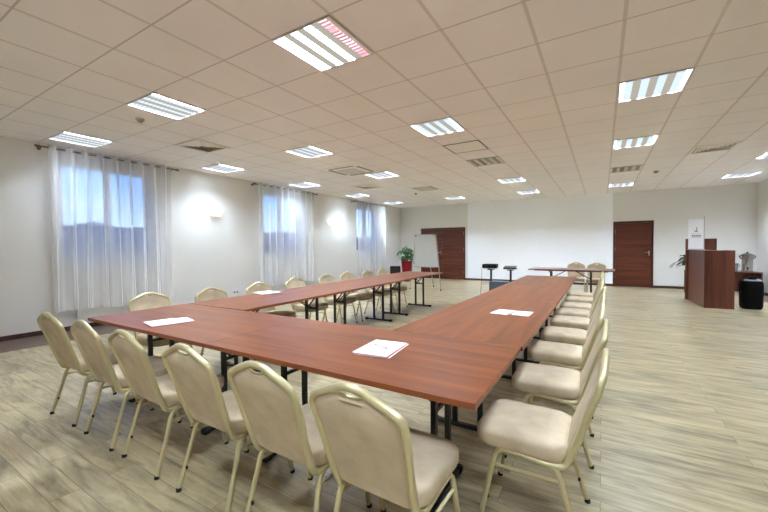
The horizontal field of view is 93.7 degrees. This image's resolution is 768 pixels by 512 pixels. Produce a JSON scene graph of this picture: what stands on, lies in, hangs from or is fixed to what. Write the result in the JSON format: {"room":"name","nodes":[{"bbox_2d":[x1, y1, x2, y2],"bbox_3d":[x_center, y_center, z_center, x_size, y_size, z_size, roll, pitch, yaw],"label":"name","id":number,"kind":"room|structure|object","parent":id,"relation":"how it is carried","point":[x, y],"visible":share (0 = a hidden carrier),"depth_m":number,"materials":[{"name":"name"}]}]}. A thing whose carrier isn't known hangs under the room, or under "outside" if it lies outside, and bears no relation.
{"room":"conference room","nodes":[
{"label":"conference room","id":0,"kind":"room"},
{"bbox_2d":[0,136,400,336],"bbox_3d":[-3.314,-0.376,9.283,0.300,3.000,15.050,0,2,31],"label":"wall","id":1,"kind":"structure","parent":0,"point":[223,252],"depth_m":7.59,"materials":[{"name":"white paint"}]},
{"bbox_2d":[0,322,104,341],"bbox_3d":[-3.167,1.087,9.240,0.016,0.075,15.050,0,2,31],"label":"baseboard","id":2,"kind":"structure","parent":1,"relation":"attached to","point":[35,333],"depth_m":5.50,"materials":[{"name":"brown wood"}]},
{"bbox_2d":[0,325,125,352],"bbox_3d":[-2.822,1.126,9.020,0.804,0.003,15.030,0,2,31],"label":"trim","id":3,"kind":"structure","parent":1,"relation":"attached to","point":[23,343],"depth_m":5.25,"materials":[{"name":"beige wood"}]},
{"bbox_2d":[34,144,178,170],"bbox_3d":[-4.774,-1.702,6.388,0.187,0.056,2.160,0,2,31],"label":"curtain rod","id":4,"kind":"object","parent":1,"relation":"attached to","point":[38,147],"visible":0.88,"depth_m":6.01,"materials":[{"name":"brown metal"}]},
{"bbox_2d":[48,145,172,312],"bbox_3d":[-4.698,-0.419,6.382,0.143,2.655,1.860,0,2,31],"label":"sheer curtain","id":5,"kind":"object","parent":4,"relation":"hanging from","point":[87,243],"visible":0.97,"depth_m":6.17,"materials":[{"name":"white fabric"}]},
{"bbox_2d":[59,161,156,261],"bbox_3d":[-4.940,-0.747,6.472,0.230,1.660,1.480,0,2,31],"label":"window","id":6,"kind":"structure","parent":1,"relation":"in","point":[76,165],"depth_m":6.49,"materials":[{"name":"white"}]},
{"bbox_2d":[109,253,122,258],"bbox_3d":[-4.853,-0.005,6.572,0.105,0.110,0.240,0,2,31],"label":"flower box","id":7,"kind":"object","parent":6,"relation":"on","point":[117,255],"visible":0.28,"depth_m":6.52,"materials":[{"name":"white plastic"}]},
{"bbox_2d":[76,282,157,321],"bbox_3d":[-4.772,0.850,6.536,0.072,0.680,1.323,0,2,31],"label":"radiator","id":8,"kind":"object","parent":1,"relation":"attached to","point":[82,313],"visible":0.28,"depth_m":6.23,"materials":[{"name":"white metal"}]},
{"bbox_2d":[208,209,222,215],"bbox_3d":[-3.775,-0.971,8.110,0.120,0.140,0.360,0,2,31],"label":"wall sconce","id":9,"kind":"object","parent":1,"relation":"attached to","point":[213,212],"visible":1,"depth_m":8.04,"materials":[{"name":"white plastic"}]},
{"bbox_2d":[263,192,300,255],"bbox_3d":[-2.825,-0.858,9.959,0.230,1.660,1.480,0,2,31],"label":"window","id":10,"kind":"structure","parent":1,"relation":"in","point":[279,197],"depth_m":10.01,"materials":[{"name":"white"}]},
{"bbox_2d":[251,183,317,194],"bbox_3d":[-2.669,-1.812,9.857,0.187,0.056,2.320,0,2,31],"label":"curtain rod","id":11,"kind":"object","parent":1,"relation":"attached to","point":[253,183],"visible":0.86,"depth_m":9.56,"materials":[{"name":"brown metal"}]},
{"bbox_2d":[259,183,312,285],"bbox_3d":[-2.598,-0.529,9.849,0.144,2.655,2.030,0,2,31],"label":"sheer curtain","id":12,"kind":"object","parent":11,"relation":"hanging from","point":[291,240],"visible":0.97,"depth_m":9.78,"materials":[{"name":"white fabric"}]},
{"bbox_2d":[271,269,305,290],"bbox_3d":[-2.656,0.740,10.023,0.072,0.680,1.323,0,2,31],"label":"radiator","id":13,"kind":"object","parent":1,"relation":"attached to","point":[283,274],"visible":0.26,"depth_m":9.78,"materials":[{"name":"white metal"}]},
{"bbox_2d":[327,220,334,224],"bbox_3d":[-1.675,-1.081,11.571,0.120,0.140,0.360,0,2,31],"label":"wall sconce","id":14,"kind":"object","parent":1,"relation":"attached to","point":[330,222],"visible":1,"depth_m":11.50,"materials":[{"name":"white plastic"}]},
{"bbox_2d":[356,207,377,252],"bbox_3d":[-0.688,-0.970,13.480,0.230,1.660,1.480,0,2,31],"label":"window","id":15,"kind":"structure","parent":1,"relation":"in","point":[373,210],"depth_m":13.83,"materials":[{"name":"white"}]},
{"bbox_2d":[360,263,379,277],"bbox_3d":[-0.520,0.628,13.544,0.072,0.680,1.323,0,2,31],"label":"radiator","id":16,"kind":"object","parent":1,"relation":"attached to","point":[375,274],"visible":0.25,"depth_m":13.56,"materials":[{"name":"white metal"}]},
{"bbox_3d":[-0.519,-1.925,13.400,0.187,0.056,2.230,0,2,31],"label":"curtain rod","id":17,"kind":"object","parent":1,"relation":"attached to","visible":0},
{"bbox_2d":[357,201,385,274],"bbox_3d":[-0.436,-0.643,13.414,0.147,2.655,1.971,0,2,32],"label":"sheer curtain","id":18,"kind":"object","parent":17,"relation":"hanging from","point":[361,233],"visible":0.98,"depth_m":13.13,"materials":[{"name":"white fabric"}]},
{"bbox_2d":[0,0,767,207],"bbox_3d":[1.554,-1.937,6.279,11.720,0.200,15.650,0,2,31],"label":"ceiling","id":19,"kind":"structure","parent":0,"point":[536,82],"depth_m":3.76,"materials":[{"name":"tile"}]},
{"bbox_2d":[48,131,112,147],"bbox_3d":[-4.593,-1.757,5.458,0.596,0.012,0.596,0,2,31],"label":"recessed light","id":20,"kind":"object","parent":19,"relation":"in","point":[65,136],"visible":1,"depth_m":5.42,"materials":[{"name":"grey plastic"}]},
{"bbox_2d":[135,117,144,122],"bbox_3d":[-3.104,-1.726,4.578,0.110,0.052,0.110,0,2,31],"label":"smoke detector","id":21,"kind":"object","parent":19,"relation":"attached to","point":[139,119],"visible":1,"depth_m":4.55,"materials":[{"name":"white plastic"}]},
{"bbox_2d":[126,92,205,119],"bbox_3d":[-2.541,-1.741,4.214,0.596,0.012,0.596,0,2,31],"label":"recessed light","id":22,"kind":"object","parent":19,"relation":"in","point":[153,102],"visible":1,"depth_m":4.18,"materials":[{"name":"grey plastic"}]},
{"bbox_2d":[175,139,230,152],"bbox_3d":[-2.945,-1.780,5.862,0.590,0.016,0.590,0,2,31],"label":"ceiling vent","id":23,"kind":"object","parent":19,"relation":"in","point":[196,144],"visible":1,"depth_m":5.84,"materials":[{"name":"white metal"}]},
{"bbox_2d":[202,164,244,172],"bbox_3d":[-3.348,-1.822,7.509,0.596,0.012,0.596,0,2,31],"label":"recessed light","id":24,"kind":"object","parent":19,"relation":"in","point":[227,169],"visible":1,"depth_m":7.48,"materials":[{"name":"grey plastic"}]},
{"bbox_2d":[288,182,320,187],"bbox_3d":[-2.104,-1.888,9.560,0.596,0.012,0.596,0,2,31],"label":"recessed light","id":25,"kind":"object","parent":19,"relation":"in","point":[302,184],"visible":1,"depth_m":9.49,"materials":[{"name":"grey plastic"}]},
{"bbox_2d":[285,145,333,157],"bbox_3d":[-1.296,-1.806,6.265,0.596,0.012,0.596,0,2,31],"label":"recessed light","id":26,"kind":"object","parent":19,"relation":"in","point":[310,152],"visible":1,"depth_m":6.25,"materials":[{"name":"grey plastic"}]},
{"bbox_2d":[271,14,374,71],"bbox_3d":[-0.489,-1.725,2.969,0.596,0.012,0.596,0,2,31],"label":"recessed light","id":27,"kind":"object","parent":19,"relation":"in","point":[319,41],"visible":1,"depth_m":2.93,"materials":[{"name":"grey plastic"}]},
{"bbox_2d":[320,164,380,176],"bbox_3d":[-0.707,-1.849,7.835,0.950,0.019,0.950,0,2,31],"label":"air conditioner","id":28,"kind":"object","parent":19,"relation":"attached to","point":[354,169],"visible":1,"depth_m":7.76,"materials":[{"name":"white plastic"}]},
{"bbox_2d":[334,167,367,174],"bbox_3d":[-0.707,-1.846,7.835,0.540,0.010,0.540,0,2,31],"label":"grille","id":29,"kind":"object","parent":28,"relation":"attached to","point":[351,170],"depth_m":7.77,"materials":[{"name":"beige"}]},
{"bbox_2d":[345,193,368,196],"bbox_3d":[-0.860,-1.953,11.611,0.596,0.012,0.596,0,2,31],"label":"recessed light","id":30,"kind":"object","parent":19,"relation":"in","point":[359,194],"visible":1,"depth_m":11.60,"materials":[{"name":"grey plastic"}]},
{"bbox_2d":[353,184,381,188],"bbox_3d":[-0.456,-1.910,9.964,0.590,0.016,0.590,0,2,31],"label":"ceiling vent","id":31,"kind":"object","parent":19,"relation":"in","point":[369,186],"visible":1,"depth_m":9.88,"materials":[{"name":"beige"}]},
{"bbox_2d":[367,171,398,178],"bbox_3d":[-0.052,-1.871,8.316,0.596,0.012,0.596,0,2,31],"label":"recessed light","id":32,"kind":"object","parent":19,"relation":"in","point":[384,174],"visible":0.98,"depth_m":8.35,"materials":[{"name":"grey plastic"}]},
{"bbox_2d":[383,201,402,203],"bbox_3d":[0.385,-2.018,13.663,0.596,0.012,0.596,0,2,31],"label":"recessed light","id":33,"kind":"object","parent":19,"relation":"in","point":[395,202],"visible":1,"depth_m":13.55,"materials":[{"name":"grey plastic"}]},
{"bbox_2d":[411,186,437,190],"bbox_3d":[1.192,-1.937,10.367,0.596,0.012,0.596,0,2,31],"label":"recessed light","id":34,"kind":"object","parent":19,"relation":"in","point":[428,187],"visible":1,"depth_m":10.30,"materials":[{"name":"beige"}]},
{"bbox_2d":[409,117,465,136],"bbox_3d":[0.756,-1.790,5.020,0.596,0.012,0.596,0,2,31],"label":"recessed light","id":35,"kind":"object","parent":19,"relation":"in","point":[444,125],"visible":1,"depth_m":5.00,"materials":[{"name":"grey plastic"}]},
{"bbox_2d":[444,196,464,199],"bbox_3d":[2.437,-2.002,12.418,0.596,0.012,0.596,0,2,31],"label":"recessed light","id":36,"kind":"object","parent":19,"relation":"in","point":[456,197],"visible":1,"depth_m":12.31,"materials":[{"name":"grey plastic"}]},
{"bbox_2d":[443,140,488,153],"bbox_3d":[1.378,-1.825,6.046,0.600,0.006,0.600,0,2,31],"label":"ceiling hatch","id":37,"kind":"object","parent":19,"relation":"attached to","point":[476,145],"visible":1,"depth_m":6.04,"materials":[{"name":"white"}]},
{"bbox_2d":[466,156,504,166],"bbox_3d":[2.000,-1.855,7.071,0.596,0.012,0.596,0,2,31],"label":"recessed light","id":38,"kind":"object","parent":19,"relation":"in","point":[489,160],"visible":1,"depth_m":7.05,"materials":[{"name":"beige plastic"}]},
{"bbox_2d":[497,177,525,182],"bbox_3d":[3.245,-1.920,9.123,0.596,0.012,0.596,0,2,31],"label":"recessed light","id":39,"kind":"object","parent":19,"relation":"in","point":[517,179],"visible":1,"depth_m":9.13,"materials":[{"name":"grey plastic"}]},
{"bbox_2d":[517,190,539,193],"bbox_3d":[4.489,-1.986,11.174,0.596,0.012,0.596,0,2,31],"label":"recessed light","id":40,"kind":"object","parent":19,"relation":"in","point":[529,191],"visible":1,"depth_m":11.23,"materials":[{"name":"grey plastic"}]},
{"bbox_2d":[608,182,634,186],"bbox_3d":[6.541,-1.969,9.929,0.596,0.012,0.596,0,2,31],"label":"recessed light","id":41,"kind":"object","parent":19,"relation":"in","point":[626,183],"visible":1,"depth_m":9.90,"materials":[{"name":"grey plastic"}]},
{"bbox_2d":[610,165,643,172],"bbox_3d":[5.297,-1.904,7.878,0.596,0.012,0.596,0,2,31],"label":"recessed light","id":42,"kind":"object","parent":19,"relation":"in","point":[635,167],"visible":1,"depth_m":7.82,"materials":[{"name":"grey"}]},
{"bbox_2d":[612,134,659,149],"bbox_3d":[4.052,-1.839,5.827,0.596,0.012,0.596,0,2,31],"label":"recessed light","id":43,"kind":"object","parent":19,"relation":"in","point":[645,140],"visible":1,"depth_m":5.81,"materials":[{"name":"grey plastic"}]},
{"bbox_2d":[617,67,694,102],"bbox_3d":[2.808,-1.774,3.776,0.596,0.012,0.596,0,2,31],"label":"recessed light","id":44,"kind":"object","parent":19,"relation":"in","point":[669,82],"visible":1,"depth_m":3.74,"materials":[{"name":"grey plastic"}]},
{"bbox_2d":[688,141,741,154],"bbox_3d":[5.700,-1.861,6.230,0.590,0.016,0.590,0,2,31],"label":"ceiling vent","id":45,"kind":"object","parent":19,"relation":"in","point":[725,146],"visible":1,"depth_m":6.21,"materials":[{"name":"beige metal"}]},
{"bbox_2d":[720,171,761,178],"bbox_3d":[8.593,-1.953,8.685,0.596,0.012,0.596,0,2,31],"label":"recessed light","id":46,"kind":"object","parent":19,"relation":"in","point":[747,173],"visible":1,"depth_m":8.62,"materials":[{"name":"grey plastic"}]},
{"bbox_2d":[755,152,767,158],"bbox_3d":[7.349,-1.888,6.634,0.596,0.012,0.596,0,2,31],"label":"recessed light","id":47,"kind":"object","parent":19,"relation":"in","point":[765,155],"visible":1,"depth_m":6.84,"materials":[{"name":"grey plastic"}]},
{"bbox_2d":[0,278,767,511],"bbox_3d":[1.581,1.262,6.365,11.720,0.200,15.650,0,2,31],"label":"floor","id":48,"kind":"structure","parent":0,"point":[679,423],"depth_m":2.55,"materials":[{"name":"brown wood"}]},
{"bbox_2d":[37,312,138,426],"bbox_3d":[-2.438,0.852,2.990,0.446,0.868,0.568,0,2,30],"label":"banquet chair","id":49,"kind":"object","parent":48,"relation":"on","point":[54,332],"visible":0.77,"depth_m":2.81,"materials":[{"name":"beige fabric"}]},
{"bbox_2d":[70,320,181,451],"bbox_3d":[-1.892,0.856,2.659,0.446,0.868,0.568,0,2,32],"label":"banquet chair","id":50,"kind":"object","parent":48,"relation":"on","point":[90,344],"visible":0.73,"depth_m":2.48,"materials":[{"name":"beige fabric"}]},
{"bbox_2d":[127,292,192,353],"bbox_3d":[-2.342,0.829,3.800,0.568,0.868,0.446,0,2,32],"label":"banquet chair","id":51,"kind":"object","parent":48,"relation":"on","point":[140,302],"visible":0.39,"depth_m":3.84,"materials":[{"name":"beige fabric"}]},
{"bbox_2d":[108,329,227,479],"bbox_3d":[-1.400,0.860,2.360,0.446,0.868,0.568,1,2,33],"label":"banquet chair","id":52,"kind":"object","parent":48,"relation":"on","point":[132,359],"visible":0.79,"depth_m":2.18,"materials":[{"name":"beige fabric"}]},
{"bbox_2d":[88,303,302,435],"bbox_3d":[-1.621,0.904,3.086,1.715,0.745,0.888,0,2,31],"label":"folding table","id":53,"kind":"object","parent":48,"relation":"on","point":[210,324],"visible":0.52,"depth_m":2.91,"materials":[{"name":"brown wood"}]},
{"bbox_2d":[143,317,193,327],"bbox_3d":[-1.743,0.531,2.914,0.312,0.011,0.233,-2,2,-44],"label":"booklet","id":54,"kind":"object","parent":53,"relation":"on","point":[170,321],"visible":1,"depth_m":2.89,"materials":[{"name":"white paper"}]},
{"bbox_2d":[194,287,254,359],"bbox_3d":[-1.867,0.814,4.236,0.568,0.868,0.446,0,2,30],"label":"banquet chair","id":55,"kind":"object","parent":48,"relation":"on","point":[204,295],"visible":0.31,"depth_m":4.33,"materials":[{"name":"beige fabric"}]},
{"bbox_2d":[162,343,294,511],"bbox_3d":[-0.861,0.864,2.034,0.446,0.868,0.568,0,2,32],"label":"banquet chair","id":56,"kind":"object","parent":48,"relation":"on","point":[194,379],"visible":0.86,"depth_m":1.85,"materials":[{"name":"beige fabric"}]},
{"bbox_2d":[189,287,350,371],"bbox_3d":[-1.288,0.864,4.475,0.885,0.745,1.800,0,2,30],"label":"folding table","id":57,"kind":"object","parent":48,"relation":"on","point":[251,302],"visible":0.59,"depth_m":4.23,"materials":[{"name":"brown wood"}]},
{"bbox_2d":[253,291,281,294],"bbox_3d":[-1.527,0.480,4.732,0.261,0.012,0.331,-2,2,-42],"label":"booklet","id":58,"kind":"object","parent":57,"relation":"on","point":[260,292],"visible":1,"depth_m":4.69,"materials":[{"name":"white paper"}]},
{"bbox_2d":[246,282,295,317],"bbox_3d":[-1.511,0.794,4.861,0.568,0.868,0.446,0,2,30],"label":"banquet chair","id":59,"kind":"object","parent":48,"relation":"on","point":[252,288],"visible":0.35,"depth_m":4.90,"materials":[{"name":"beige fabric"}]},
{"bbox_2d":[227,360,371,511],"bbox_3d":[-0.391,0.868,1.748,0.446,0.868,0.568,0,2,32],"label":"banquet chair","id":60,"kind":"object","parent":48,"relation":"on","point":[275,420],"visible":0.78,"depth_m":1.57,"materials":[{"name":"beige fabric"}]},
{"bbox_2d":[285,277,327,321],"bbox_3d":[-1.193,0.771,5.616,0.568,0.868,0.446,0,2,30],"label":"banquet chair","id":61,"kind":"object","parent":48,"relation":"on","point":[297,306],"visible":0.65,"depth_m":5.57,"materials":[{"name":"beige fabric"}]},
{"bbox_2d":[318,274,357,323],"bbox_3d":[-0.806,0.750,6.293,0.568,0.868,0.446,0,2,30],"label":"banquet chair","id":62,"kind":"object","parent":48,"relation":"on","point":[323,279],"visible":0.7,"depth_m":6.23,"materials":[{"name":"beige fabric"}]},
{"bbox_2d":[304,277,407,323],"bbox_3d":[-0.389,0.815,6.035,0.885,0.745,1.800,0,2,30],"label":"folding table","id":63,"kind":"object","parent":48,"relation":"on","point":[353,285],"visible":0.68,"depth_m":5.87,"materials":[{"name":"brown wood"}]},
{"bbox_2d":[340,272,375,321],"bbox_3d":[-0.490,0.735,6.756,0.568,0.868,0.446,0,2,32],"label":"banquet chair","id":64,"kind":"object","parent":48,"relation":"on","point":[360,296],"visible":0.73,"depth_m":6.70,"materials":[{"name":"beige fabric"}]},
{"bbox_2d":[205,319,520,511],"bbox_3d":[-0.154,0.915,2.196,1.715,0.745,0.888,0,2,31],"label":"folding table","id":65,"kind":"object","parent":48,"relation":"on","point":[446,371],"visible":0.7,"depth_m":1.95,"materials":[{"name":"brown wood"}]},
{"bbox_2d":[353,339,408,357],"bbox_3d":[-0.014,0.539,2.105,0.226,0.010,0.304,0,2,24],"label":"booklet","id":66,"kind":"object","parent":65,"relation":"on","point":[370,349],"visible":1,"depth_m":2.06,"materials":[{"name":"white paper"}]},
{"bbox_2d":[362,270,394,313],"bbox_3d":[-0.115,0.718,7.277,0.568,0.868,0.446,0,2,32],"label":"banquet chair","id":67,"kind":"object","parent":48,"relation":"on","point":[369,273],"visible":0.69,"depth_m":7.23,"materials":[{"name":"beige fabric"}]},
{"bbox_2d":[309,382,459,511],"bbox_3d":[0.032,0.871,1.492,0.446,0.868,0.568,1,2,33],"label":"banquet chair","id":68,"kind":"object","parent":48,"relation":"on","point":[368,445],"visible":1,"depth_m":1.33,"materials":[{"name":"beige fabric"}]},
{"bbox_2d":[377,268,407,307],"bbox_3d":[0.188,0.698,7.912,0.568,0.868,0.446,0,2,31],"label":"banquet chair","id":69,"kind":"object","parent":48,"relation":"on","point":[384,271],"visible":0.56,"depth_m":7.87,"materials":[{"name":"beige fabric"}]},
{"bbox_2d":[397,247,413,281],"bbox_3d":[0.867,0.284,13.771,0.700,1.372,0.734,0,2,31],"label":"potted plant","id":70,"kind":"object","parent":48,"relation":"on","point":[406,265],"visible":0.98,"depth_m":13.65,"materials":[{"name":"green plant"}]},
{"bbox_2d":[373,271,442,315],"bbox_3d":[0.510,0.765,7.595,0.885,0.745,1.800,0,2,30],"label":"folding table","id":71,"kind":"object","parent":48,"relation":"on","point":[410,275],"visible":0.84,"depth_m":7.34,"materials":[{"name":"brown wood"}]},
{"bbox_2d":[410,234,440,290],"bbox_3d":[1.480,0.172,11.400,1.066,1.711,0.904,0,2,31],"label":"flipchart","id":72,"kind":"object","parent":48,"relation":"on","point":[425,254],"visible":1,"depth_m":11.24,"materials":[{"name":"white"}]},
{"bbox_2d":[394,298,555,430],"bbox_3d":[0.909,0.882,3.127,0.885,0.745,1.800,0,2,31],"label":"folding table","id":73,"kind":"object","parent":48,"relation":"on","point":[472,319],"visible":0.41,"depth_m":2.75,"materials":[{"name":"brown wood"}]},
{"bbox_2d":[491,309,532,315],"bbox_3d":[1.143,0.502,3.189,0.324,0.006,0.240,1,2,38],"label":"paper sheets","id":74,"kind":"object","parent":73,"relation":"on","point":[499,311],"visible":1,"depth_m":3.18,"materials":[{"name":"white paper"}]},
{"bbox_2d":[483,268,516,290],"bbox_3d":[3.054,0.698,9.402,0.840,0.742,0.340,0,2,31],"label":"cart","id":75,"kind":"object","parent":48,"relation":"on","point":[493,284],"visible":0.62,"depth_m":9.32,"materials":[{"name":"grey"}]},
{"bbox_2d":[482,264,497,268],"bbox_3d":[2.804,0.268,9.505,0.360,0.115,0.280,0,2,31],"label":"projector","id":76,"kind":"object","parent":75,"relation":"on","point":[494,266],"visible":0.96,"depth_m":9.39,"materials":[{"name":"black plastic"}]},
{"bbox_2d":[503,266,516,268],"bbox_3d":[3.244,0.294,9.249,0.300,0.070,0.222,0,2,31],"label":"laptop","id":77,"kind":"object","parent":75,"relation":"on","point":[504,267],"visible":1,"depth_m":9.20,"materials":[{"name":"black plastic"}]},
{"bbox_2d":[473,284,569,363],"bbox_3d":[1.843,0.833,4.666,0.885,0.745,1.800,0,2,31],"label":"folding table","id":78,"kind":"object","parent":48,"relation":"on","point":[549,294],"visible":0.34,"depth_m":4.40,"materials":[{"name":"brown wood"}]},
{"bbox_2d":[507,275,576,329],"bbox_3d":[2.777,0.784,6.205,0.885,0.745,1.800,0,2,31],"label":"folding table","id":79,"kind":"object","parent":48,"relation":"on","point":[528,279],"visible":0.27,"depth_m":6.06,"materials":[{"name":"brown wood"}]},
{"bbox_2d":[477,348,609,511],"bbox_3d":[0.787,0.857,1.790,0.568,0.868,0.446,0,2,31],"label":"banquet chair","id":80,"kind":"object","parent":48,"relation":"on","point":[552,439],"visible":1,"depth_m":1.69,"materials":[{"name":"beige fabric"}]},
{"bbox_2d":[512,319,609,468],"bbox_3d":[1.186,0.837,2.432,0.568,0.868,0.446,0,2,30],"label":"banquet chair","id":81,"kind":"object","parent":48,"relation":"on","point":[567,386],"visible":0.84,"depth_m":2.31,"materials":[{"name":"beige fabric"}]},
{"bbox_2d":[528,303,605,418],"bbox_3d":[1.544,0.817,3.056,0.568,0.868,0.446,0,2,31],"label":"banquet chair","id":82,"kind":"object","parent":48,"relation":"on","point":[571,356],"visible":0.72,"depth_m":2.93,"materials":[{"name":"beige fabric"}]},
{"bbox_2d":[528,267,614,292],"bbox_3d":[4.662,0.694,8.988,1.850,0.745,0.800,1,2,34],"label":"folding table","id":83,"kind":"object","parent":48,"relation":"on","point":[549,269],"visible":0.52,"depth_m":8.77,"materials":[{"name":"brown wood"}]},
{"bbox_2d":[541,294,605,364],"bbox_3d":[1.910,0.798,3.641,0.568,0.868,0.446,0,2,31],"label":"banquet chair","id":84,"kind":"object","parent":48,"relation":"on","point":[575,336],"visible":0.55,"depth_m":3.55,"materials":[{"name":"beige fabric"}]},
{"bbox_2d":[566,262,584,294],"bbox_3d":[5.196,0.608,9.735,0.446,0.868,0.568,0,2,28],"label":"banquet chair","id":85,"kind":"object","parent":48,"relation":"on","point":[580,278],"visible":0.69,"depth_m":9.88,"materials":[{"name":"beige fabric"}]},
{"bbox_2d":[550,286,605,330],"bbox_3d":[2.285,0.779,4.243,0.568,0.868,0.446,0,2,32],"label":"banquet chair","id":86,"kind":"object","parent":48,"relation":"on","point":[583,323],"visible":0.55,"depth_m":4.15,"materials":[{"name":"beige fabric"}]},
{"bbox_2d":[554,282,603,318],"bbox_3d":[2.592,0.762,4.782,0.568,0.868,0.446,0,2,31],"label":"banquet chair","id":87,"kind":"object","parent":48,"relation":"on","point":[585,313],"visible":0.55,"depth_m":4.66,"materials":[{"name":"beige fabric"}]},
{"bbox_2d":[560,278,604,310],"bbox_3d":[2.921,0.745,5.307,0.568,0.868,0.446,0,2,32],"label":"banquet chair","id":88,"kind":"object","parent":48,"relation":"on","point":[576,305],"visible":0.29,"depth_m":5.23,"materials":[{"name":"beige fabric"}]},
{"bbox_2d":[565,274,604,303],"bbox_3d":[3.317,0.725,5.944,0.568,0.868,0.446,0,2,32],"label":"banquet chair","id":89,"kind":"object","parent":48,"relation":"on","point":[581,299],"visible":0.34,"depth_m":5.85,"materials":[{"name":"beige fabric"}]},
{"bbox_2d":[567,272,603,297],"bbox_3d":[3.649,0.707,6.525,0.568,0.868,0.446,0,2,32],"label":"banquet chair","id":90,"kind":"object","parent":48,"relation":"on","point":[572,293],"visible":0.47,"depth_m":6.38,"materials":[{"name":"beige fabric"}]},
{"bbox_2d":[585,263,605,293],"bbox_3d":[5.498,0.616,9.341,0.446,0.868,0.568,1,2,35],"label":"banquet chair","id":91,"kind":"object","parent":48,"relation":"on","point":[596,276],"visible":0.68,"depth_m":9.47,"materials":[{"name":"beige fabric"}]},
{"bbox_2d":[685,238,734,309],"bbox_3d":[7.204,0.339,7.999,0.588,1.465,1.325,0,2,31],"label":"reception desk","id":92,"kind":"object","parent":48,"relation":"on","point":[709,272],"visible":0.93,"depth_m":7.49,"materials":[{"name":"brown wood"}]},
{"bbox_2d":[687,216,704,249],"bbox_3d":[7.314,-0.541,8.428,0.310,0.790,0.140,0,2,31],"label":"sign stand","id":93,"kind":"object","parent":92,"relation":"on","point":[696,227],"visible":1,"depth_m":8.42,"materials":[{"name":"white paper"}]},
{"bbox_2d":[735,271,762,288],"bbox_3d":[9.220,0.707,9.523,1.000,0.615,0.600,0,2,31],"label":"side table","id":94,"kind":"object","parent":48,"relation":"on","point":[739,275],"visible":0.34,"depth_m":9.52,"materials":[{"name":"brown wood"}]},
{"bbox_2d":[735,263,739,271],"bbox_3d":[9.114,0.297,9.363,0.158,0.215,0.158,-1,2,-14],"label":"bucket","id":95,"kind":"object","parent":94,"relation":"on","point":[736,264],"visible":0.52,"depth_m":9.30,"materials":[{"name":"silver metal"}]},
{"bbox_2d":[739,252,755,271],"bbox_3d":[9.380,0.150,9.301,0.264,0.508,0.230,-1,2,-14],"label":"urn","id":96,"kind":"object","parent":94,"relation":"on","point":[747,258],"visible":1,"depth_m":9.24,"materials":[{"name":"metal"}]},
{"bbox_2d":[739,276,763,309],"bbox_3d":[7.567,0.752,7.415,0.336,0.665,0.286,0,2,28],"label":"storage bin","id":97,"kind":"object","parent":48,"relation":"on","point":[751,290],"visible":1,"depth_m":7.32,"materials":[{"name":"black plastic"}]},
{"bbox_3d":[8.355,0.699,9.813,0.240,0.630,0.240,0,2,31],"label":"plant stand","id":98,"kind":"object","parent":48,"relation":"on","visible":0},
{"bbox_2d":[669,255,684,267],"bbox_3d":[8.280,0.175,9.799,0.491,0.418,0.660,-1,2,-26],"label":"orchid","id":99,"kind":"object","parent":98,"relation":"on","point":[683,257],"visible":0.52,"depth_m":9.89,"materials":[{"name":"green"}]},
{"bbox_2d":[390,266,400,273],"bbox_3d":[0.443,0.683,13.965,0.400,0.570,0.348,0,2,3],"label":"loudspeaker","id":100,"kind":"object","parent":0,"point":[393,269],"visible":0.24,"depth_m":13.79,"materials":[{"name":"black plastic"}]},
{"bbox_2d":[400,183,757,286],"bbox_3d":[5.547,-0.546,12.881,11.720,3.000,0.300,0,2,31],"label":"wall","id":101,"kind":"structure","parent":0,"point":[729,211],"depth_m":10.80,"materials":[{"name":"white paint"}]},
{"bbox_2d":[421,227,464,279],"bbox_3d":[2.385,-0.104,14.644,1.910,2.075,0.140,0,2,31],"label":"door","id":102,"kind":"structure","parent":101,"relation":"in","point":[450,241],"depth_m":14.49,"materials":[{"name":"brown wood"}]},
{"bbox_2d":[468,193,612,283],"bbox_3d":[5.323,-0.580,12.834,4.785,2.925,0.012,0,2,31],"label":"projection screen","id":103,"kind":"object","parent":101,"relation":"attached to","point":[553,232],"depth_m":12.72,"materials":[{"name":"white paint"}]},
{"bbox_2d":[465,278,738,290],"bbox_3d":[5.477,0.921,12.784,11.088,0.075,0.018,0,2,31],"label":"baseboard","id":104,"kind":"structure","parent":101,"relation":"attached to","point":[574,283],"depth_m":11.87,"materials":[{"name":"brown wood"}]},
{"bbox_2d":[613,220,653,287],"bbox_3d":[7.838,-0.061,11.337,1.045,2.075,0.140,0,2,31],"label":"door","id":105,"kind":"structure","parent":101,"relation":"in","point":[633,241],"depth_m":11.33,"materials":[{"name":"brown wood"}]},
{"bbox_2d":[756,179,767,292],"bbox_3d":[6.450,-0.298,3.361,0.300,3.000,15.050,0,2,31],"label":"wall","id":106,"kind":"structure","parent":0,"point":[762,195],"depth_m":9.49,"materials":[{"name":"white paint"}]},
{"bbox_2d":[736,291,767,302],"bbox_3d":[6.143,1.197,3.583,0.404,0.003,15.030,0,2,31],"label":"trim","id":107,"kind":"structure","parent":106,"relation":"attached to","point":[765,296],"depth_m":8.74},
{"label":"outside","id":108,"kind":"structure","parent":0,"visible":0},
{"bbox_3d":[-88.907,2.575,112.527,251.300,0.200,420.000,0,2,31],"label":"ground","id":109,"kind":"structure","parent":108,"visible":0},
{"bbox_2d":[72,221,370,255],"bbox_3d":[-3.087,-3.930,146.254,34.359,10.275,387.000,0,2,31],"label":"woods","id":110,"kind":"object","parent":109,"relation":"on","point":[136,230],"visible":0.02,"depth_m":59.57,"materials":[{"name":"grey"}]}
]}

